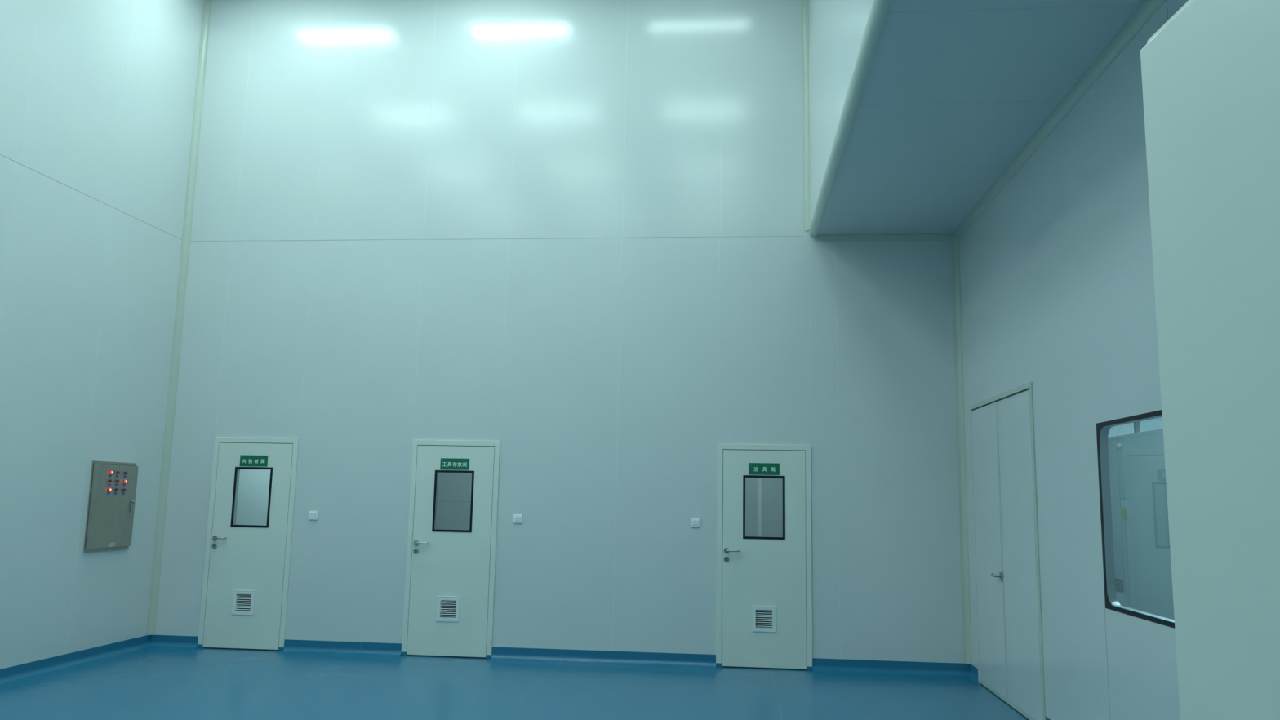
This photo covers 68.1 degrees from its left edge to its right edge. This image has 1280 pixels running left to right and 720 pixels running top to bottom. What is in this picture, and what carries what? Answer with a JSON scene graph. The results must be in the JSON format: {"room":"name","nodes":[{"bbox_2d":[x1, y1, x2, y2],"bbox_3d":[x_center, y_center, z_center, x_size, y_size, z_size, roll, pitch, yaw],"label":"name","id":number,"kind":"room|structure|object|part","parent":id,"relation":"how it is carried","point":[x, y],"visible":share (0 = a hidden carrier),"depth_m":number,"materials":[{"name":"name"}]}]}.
{"room":"clean room","nodes":[
{"label":"clean room","id":0,"kind":"room"},
{"bbox_2d":[0,0,204,669],"bbox_3d":[-5.372,-1.334,5.282,0.051,7.100,9.765,0,-8,6],"label":"wall","id":1,"kind":"structure","parent":0,"point":[97,97],"depth_m":8.52,"materials":[{"name":"paint"}]},
{"bbox_2d":[0,635,150,685],"bbox_3d":[-5.382,2.123,4.775,0.063,0.112,9.665,0,-8,6],"label":"baseboard","id":2,"kind":"structure","parent":1,"relation":"attached to","point":[31,669],"depth_m":8.39,"materials":[{"name":"blue plastic"}]},
{"bbox_2d":[83,460,138,552],"bbox_3d":[-4.957,1.377,8.930,0.075,0.827,0.635,0,-8,6],"label":"electrical panel","id":3,"kind":"object","parent":1,"relation":"attached to","point":[113,485],"visible":1,"depth_m":8.88,"materials":[{"name":"silver metal"}]},
{"bbox_3d":[-4.910,1.412,9.176,0.030,0.120,0.032,0,-8,6],"label":"latch handle","id":4,"kind":"part","parent":3,"relation":"part of","materials":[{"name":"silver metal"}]},
{"bbox_2d":[235,469,782,537],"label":"windows","id":5,"kind":"structure","parent":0,"point":[763,496],"depth_m":11.28,"materials":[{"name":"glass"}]},
{"bbox_2d":[0,647,1027,719],"bbox_3d":[0.174,2.314,4.619,11.752,0.100,14.600,0,-8,6],"label":"floor","id":6,"kind":"structure","parent":0,"point":[150,683],"depth_m":7.65,"materials":[{"name":"blue plastic"}]},
{"bbox_2d":[1140,0,1279,719],"bbox_3d":[0.713,0.524,0.425,0.043,2.256,1.681,1,-8,2],"label":"wall","id":7,"kind":"structure","parent":6,"relation":"on","point":[1211,73],"depth_m":1.19,"materials":[{"name":"paint"}]},
{"bbox_2d":[155,0,964,663],"bbox_3d":[-0.878,-0.613,9.662,8.129,7.100,0.051,0,-8,6],"label":"wall","id":8,"kind":"structure","parent":0,"point":[569,235],"depth_m":9.64,"materials":[{"name":"paint"}]},
{"bbox_2d":[149,635,198,648],"bbox_3d":[-4.684,2.819,9.479,0.522,0.112,0.063,0,-8,6],"label":"baseboard","id":9,"kind":"structure","parent":8,"relation":"attached to","point":[155,641],"depth_m":9.50,"materials":[{"name":"blue plastic"}]},
{"bbox_2d":[146,0,212,635],"bbox_3d":[-4.848,-0.695,10.014,0.058,6.988,0.058,0,-8,6],"label":"trim","id":10,"kind":"structure","parent":8,"relation":"attached to","point":[179,318],"depth_m":9.97,"materials":[{"name":"white metal"}]},
{"bbox_2d":[197,437,298,651],"bbox_3d":[-3.956,1.839,9.572,0.900,2.105,0.121,0,-8,6],"label":"door","id":11,"kind":"structure","parent":8,"relation":"in","point":[246,570],"depth_m":9.55,"materials":[{"name":"white metal"}]},
{"bbox_3d":[-4.251,1.801,9.573,0.142,0.017,0.054,0,-8,6],"label":"lever handle","id":12,"kind":"part","parent":11,"relation":"part of","materials":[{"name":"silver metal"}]},
{"bbox_3d":[-3.965,2.430,9.504,0.226,0.237,0.057,0,-8,6],"label":"vent frame","id":13,"kind":"part","parent":11,"relation":"part of","materials":[{"name":"white plastic"}]},
{"bbox_2d":[308,511,317,519],"bbox_3d":[-3.294,1.567,9.547,0.086,0.086,0.020,0,-8,6],"label":"light switch","id":14,"kind":"object","parent":8,"relation":"attached to","point":[313,514],"visible":1,"depth_m":9.54,"materials":[{"name":"white plastic"}]},
{"bbox_2d":[281,639,401,656],"bbox_3d":[-2.932,2.827,9.304,1.200,0.112,0.063,0,-8,6],"label":"baseboard","id":15,"kind":"structure","parent":8,"relation":"attached to","point":[290,646],"depth_m":9.32,"materials":[{"name":"blue plastic"}]},
{"bbox_2d":[400,440,500,658],"bbox_3d":[-1.866,1.849,9.364,0.900,2.105,0.121,0,-8,6],"label":"door","id":16,"kind":"structure","parent":8,"relation":"in","point":[448,609],"depth_m":9.34,"materials":[{"name":"white metal"}]},
{"bbox_3d":[-2.161,1.810,9.364,0.142,0.017,0.054,0,-8,6],"label":"lever handle","id":17,"kind":"part","parent":16,"relation":"part of","materials":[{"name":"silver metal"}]},
{"bbox_3d":[-1.876,2.440,9.295,0.226,0.237,0.057,0,-8,6],"label":"vent frame","id":18,"kind":"part","parent":16,"relation":"part of","materials":[{"name":"white plastic"}]},
{"bbox_2d":[513,514,522,523],"bbox_3d":[-1.207,1.566,9.340,0.086,0.086,0.020,0,-8,6],"label":"light switch","id":19,"kind":"object","parent":8,"relation":"attached to","point":[517,517],"visible":1,"depth_m":9.33,"materials":[{"name":"white plastic"}]},
{"bbox_2d":[490,646,715,667],"bbox_3d":[-0.361,2.839,9.047,2.167,0.112,0.063,0,-8,6],"label":"baseboard","id":20,"kind":"structure","parent":8,"relation":"attached to","point":[564,655],"depth_m":9.07,"materials":[{"name":"blue plastic"}]},
{"bbox_2d":[690,518,699,527],"bbox_3d":[0.535,1.575,9.165,0.086,0.086,0.020,0,-8,6],"label":"light switch","id":21,"kind":"object","parent":8,"relation":"attached to","point":[695,522],"visible":1,"depth_m":9.16,"materials":[{"name":"white plastic"}]},
{"bbox_2d":[715,444,812,671],"bbox_3d":[1.186,1.863,9.058,0.900,2.105,0.121,0,-8,6],"label":"door","id":22,"kind":"structure","parent":8,"relation":"in","point":[764,618],"depth_m":9.04,"materials":[{"name":"white metal"}]},
{"bbox_3d":[0.891,1.824,9.059,0.142,0.017,0.054,0,-8,6],"label":"lever handle","id":23,"kind":"part","parent":22,"relation":"part of","materials":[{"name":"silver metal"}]},
{"bbox_3d":[1.176,2.454,8.990,0.226,0.237,0.057,0,-8,6],"label":"vent frame","id":24,"kind":"part","parent":22,"relation":"part of","materials":[{"name":"white plastic"}]},
{"bbox_2d":[802,0,809,231],"bbox_3d":[1.691,-2.709,9.661,0.058,2.855,0.058,0,-8,6],"label":"trim","id":25,"kind":"structure","parent":8,"relation":"attached to","point":[805,2],"depth_m":9.64,"materials":[{"name":"white metal"}]},
{"bbox_2d":[814,233,955,241],"bbox_3d":[2.432,-1.210,9.367,1.389,0.058,0.058,0,-8,6],"label":"trim","id":26,"kind":"structure","parent":8,"relation":"attached to","point":[894,237],"depth_m":9.38,"materials":[{"name":"white metal"}]},
{"bbox_2d":[812,657,970,677],"bbox_3d":[2.329,2.851,8.778,1.440,0.112,0.063,0,-8,6],"label":"baseboard","id":27,"kind":"structure","parent":8,"relation":"attached to","point":[830,665],"depth_m":8.80,"materials":[{"name":"blue plastic"}]},
{"bbox_2d":[951,236,972,664],"bbox_3d":[3.056,0.781,9.012,0.058,4.078,0.058,0,-8,6],"label":"trim","id":28,"kind":"structure","parent":8,"relation":"attached to","point":[955,242],"depth_m":9.01,"materials":[{"name":"white metal"}]},
{"bbox_2d":[808,0,872,225],"bbox_3d":[1.275,-3.404,4.926,0.050,2.855,9.665,0,-8,6],"label":"wall","id":29,"kind":"structure","parent":0,"point":[836,28],"depth_m":7.64,"materials":[{"name":"paint"}]},
{"bbox_2d":[808,0,891,238],"bbox_3d":[1.281,-1.982,4.716,0.136,0.136,9.665,0,-8,6],"label":"trim","id":30,"kind":"structure","parent":29,"relation":"attached to","point":[879,9],"depth_m":6.27,"materials":[{"name":"white metal"}]},
{"bbox_2d":[817,0,1143,234],"bbox_3d":[1.966,-1.963,4.646,1.384,0.060,9.665,0,-8,6],"label":"ceiling","id":31,"kind":"structure","parent":0,"point":[953,91],"depth_m":6.19,"materials":[{"name":"paint"}]},
{"bbox_2d":[959,0,1188,719],"bbox_3d":[2.642,0.113,4.274,0.056,4.250,9.765,0,-8,6],"label":"wall","id":32,"kind":"structure","parent":0,"point":[1057,280],"depth_m":6.03,"materials":[{"name":"paint"}]},
{"bbox_2d":[965,664,978,682],"bbox_3d":[3.002,2.836,8.585,0.063,0.112,0.317,0,-8,6],"label":"baseboard","id":33,"kind":"structure","parent":32,"relation":"attached to","point":[972,677],"depth_m":8.57,"materials":[{"name":"blue plastic"}]},
{"bbox_2d":[969,381,1045,719],"bbox_3d":[2.940,1.513,7.691,0.120,2.470,1.838,0,-8,6],"label":"door","id":34,"kind":"structure","parent":32,"relation":"in","point":[1008,600],"depth_m":7.50,"materials":[{"name":"metal"}]},
{"bbox_3d":[2.989,1.590,8.131,0.010,2.366,0.824,0,-8,6],"label":"panel","id":35,"kind":"part","parent":34,"relation":"part of","materials":[{"name":"metal"}]},
{"bbox_3d":[2.913,1.764,7.761,0.054,0.022,0.133,0,-8,6],"label":"lever handle","id":36,"kind":"part","parent":34,"relation":"part of","materials":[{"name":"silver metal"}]},
{"bbox_3d":[2.935,1.761,7.702,0.010,0.076,0.048,0,-8,6],"label":"handle plate","id":37,"kind":"part","parent":34,"relation":"part of","materials":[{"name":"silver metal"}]},
{"bbox_3d":[2.901,1.461,7.252,0.010,2.366,0.839,0,-8,6],"label":"panel","id":38,"kind":"part","parent":34,"relation":"part of","materials":[{"name":"metal"}]},
{"bbox_2d":[952,0,1165,239],"bbox_3d":[2.623,-1.900,4.571,0.062,0.062,9.665,0,-8,6],"label":"trim","id":39,"kind":"structure","parent":32,"relation":"attached to","point":[1147,9],"depth_m":6.12,"materials":[{"name":"white metal"}]},
{"bbox_2d":[1096,409,1174,627],"bbox_3d":[2.714,0.834,5.053,0.054,1.085,1.202,0,-8,6],"label":"window","id":40,"kind":"structure","parent":32,"relation":"in","point":[1103,428],"depth_m":5.59,"materials":[{"name":"black metal"}]},
{"bbox_2d":[1107,417,1163,437],"bbox_3d":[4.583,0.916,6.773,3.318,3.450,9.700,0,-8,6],"label":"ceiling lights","id":41,"kind":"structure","parent":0,"point":[1157,423],"depth_m":11.52},
{"bbox_2d":[1107,421,1174,620],"bbox_3d":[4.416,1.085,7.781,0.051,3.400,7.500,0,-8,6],"label":"window glass","id":42,"kind":"structure","parent":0,"point":[1137,469],"depth_m":8.40,"materials":[{"name":"glass"}]},
{"bbox_2d":[1115,443,1121,448],"bbox_3d":[4.480,0.805,8.864,0.040,0.048,0.048,0,-8,6],"label":"button","id":43,"kind":"object","parent":42,"relation":"attached to","point":[1118,446],"visible":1,"depth_m":8.85,"materials":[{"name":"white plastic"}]},
{"bbox_2d":[1115,577,1124,592],"bbox_3d":[4.495,2.118,8.921,0.010,0.115,0.260,0,-8,6],"label":"air vent","id":44,"kind":"object","parent":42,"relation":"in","point":[1122,589],"visible":0.61,"depth_m":8.86,"materials":[{"name":"grey metal"}]},
{"bbox_2d":[1120,509,1127,519],"bbox_3d":[4.483,1.433,8.774,0.012,0.095,0.130,0,-8,6],"label":"tag","id":45,"kind":"object","parent":42,"relation":"attached to","point":[1124,512],"visible":1,"depth_m":8.76,"materials":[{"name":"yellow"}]},
{"bbox_2d":[1120,497,1127,507],"bbox_3d":[4.487,1.320,8.780,0.005,0.090,0.120,0,-8,6],"label":"notice","id":46,"kind":"object","parent":42,"relation":"attached to","point":[1124,500],"visible":1,"depth_m":8.77,"materials":[{"name":"white paper"}]}
]}

